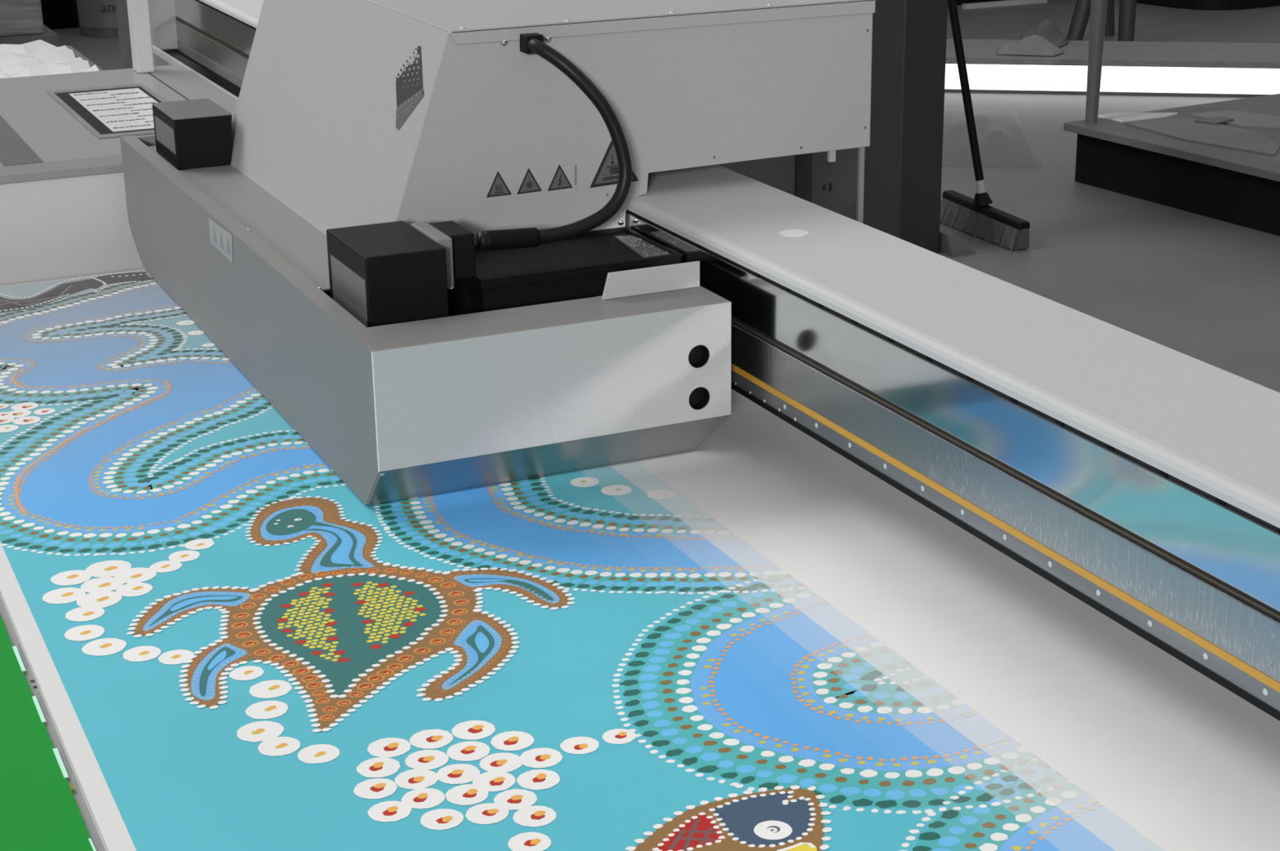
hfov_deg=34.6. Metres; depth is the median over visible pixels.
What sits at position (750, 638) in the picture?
board
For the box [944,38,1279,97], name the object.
light strip
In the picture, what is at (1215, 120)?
sheet
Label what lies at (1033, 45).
rag
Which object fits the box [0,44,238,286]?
base cabinet
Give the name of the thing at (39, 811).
floor
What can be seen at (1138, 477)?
gantry beam
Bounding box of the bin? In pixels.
[75,0,119,37]
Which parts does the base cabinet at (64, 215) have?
trim, display frame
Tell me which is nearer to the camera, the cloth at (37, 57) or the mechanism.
the mechanism
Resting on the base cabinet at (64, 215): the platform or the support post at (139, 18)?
the support post at (139, 18)
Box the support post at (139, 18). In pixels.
[126,0,154,73]
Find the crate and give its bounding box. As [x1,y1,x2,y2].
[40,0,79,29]
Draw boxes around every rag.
[996,35,1063,56]
[1019,19,1068,47]
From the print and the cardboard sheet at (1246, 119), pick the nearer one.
the print
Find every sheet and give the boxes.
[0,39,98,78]
[1097,112,1177,121]
[1124,116,1279,156]
[1146,102,1174,110]
[1188,109,1279,128]
[1194,116,1234,124]
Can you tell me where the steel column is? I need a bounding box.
[862,0,977,257]
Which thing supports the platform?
on the floor at (1205, 289)
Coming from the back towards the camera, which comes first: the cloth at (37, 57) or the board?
the cloth at (37, 57)
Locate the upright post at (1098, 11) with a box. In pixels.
[1084,0,1107,122]
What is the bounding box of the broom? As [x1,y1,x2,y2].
[939,0,1030,250]
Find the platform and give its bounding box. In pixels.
[1063,93,1279,235]
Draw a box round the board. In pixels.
[0,269,1279,850]
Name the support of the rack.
on the floor at (1205, 289)
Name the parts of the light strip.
rail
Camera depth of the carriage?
1.38 m
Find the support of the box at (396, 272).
on the carriage
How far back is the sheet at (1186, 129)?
5.92 m
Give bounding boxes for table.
[0,597,105,850]
[57,45,103,71]
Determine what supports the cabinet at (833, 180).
on the floor at (1205, 289)
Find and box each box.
[151,97,231,169]
[326,220,448,327]
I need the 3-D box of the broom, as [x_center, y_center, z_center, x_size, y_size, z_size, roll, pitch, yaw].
[0.851,-1.075,5.365,0.205,1.200,0.401,-9,21,-23]
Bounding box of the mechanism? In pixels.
[410,220,681,316]
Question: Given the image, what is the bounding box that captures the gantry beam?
[115,0,1279,721]
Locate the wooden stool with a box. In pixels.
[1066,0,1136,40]
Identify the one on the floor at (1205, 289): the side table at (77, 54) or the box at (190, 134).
the side table at (77, 54)
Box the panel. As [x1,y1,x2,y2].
[717,155,795,195]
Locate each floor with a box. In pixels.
[0,615,96,850]
[51,0,1279,392]
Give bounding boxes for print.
[212,229,230,255]
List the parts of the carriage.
panel, plate, panel, panel, lid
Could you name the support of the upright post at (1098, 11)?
on the platform
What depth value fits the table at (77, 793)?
0.98 m
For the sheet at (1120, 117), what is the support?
on the platform
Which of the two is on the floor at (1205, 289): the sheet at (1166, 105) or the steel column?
the steel column
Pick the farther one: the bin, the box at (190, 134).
the bin
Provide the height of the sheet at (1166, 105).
0.005 m
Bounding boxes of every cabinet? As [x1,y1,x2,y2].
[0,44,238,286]
[795,146,864,223]
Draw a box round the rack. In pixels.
[955,0,1047,8]
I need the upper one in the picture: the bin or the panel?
the bin
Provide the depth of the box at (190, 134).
1.70 m
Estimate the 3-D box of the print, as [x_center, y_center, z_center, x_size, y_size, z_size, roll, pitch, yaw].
[-0.304,-0.135,1.491,0.001,0.012,0.053,-9,21,-23]
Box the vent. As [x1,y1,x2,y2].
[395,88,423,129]
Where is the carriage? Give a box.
[120,0,875,505]
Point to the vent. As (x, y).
(409, 101)
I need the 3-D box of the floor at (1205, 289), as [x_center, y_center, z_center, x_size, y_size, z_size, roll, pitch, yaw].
[1.883,-1.253,7.812,21.060,0.090,27.360,-9,21,-23]
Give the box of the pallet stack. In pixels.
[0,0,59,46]

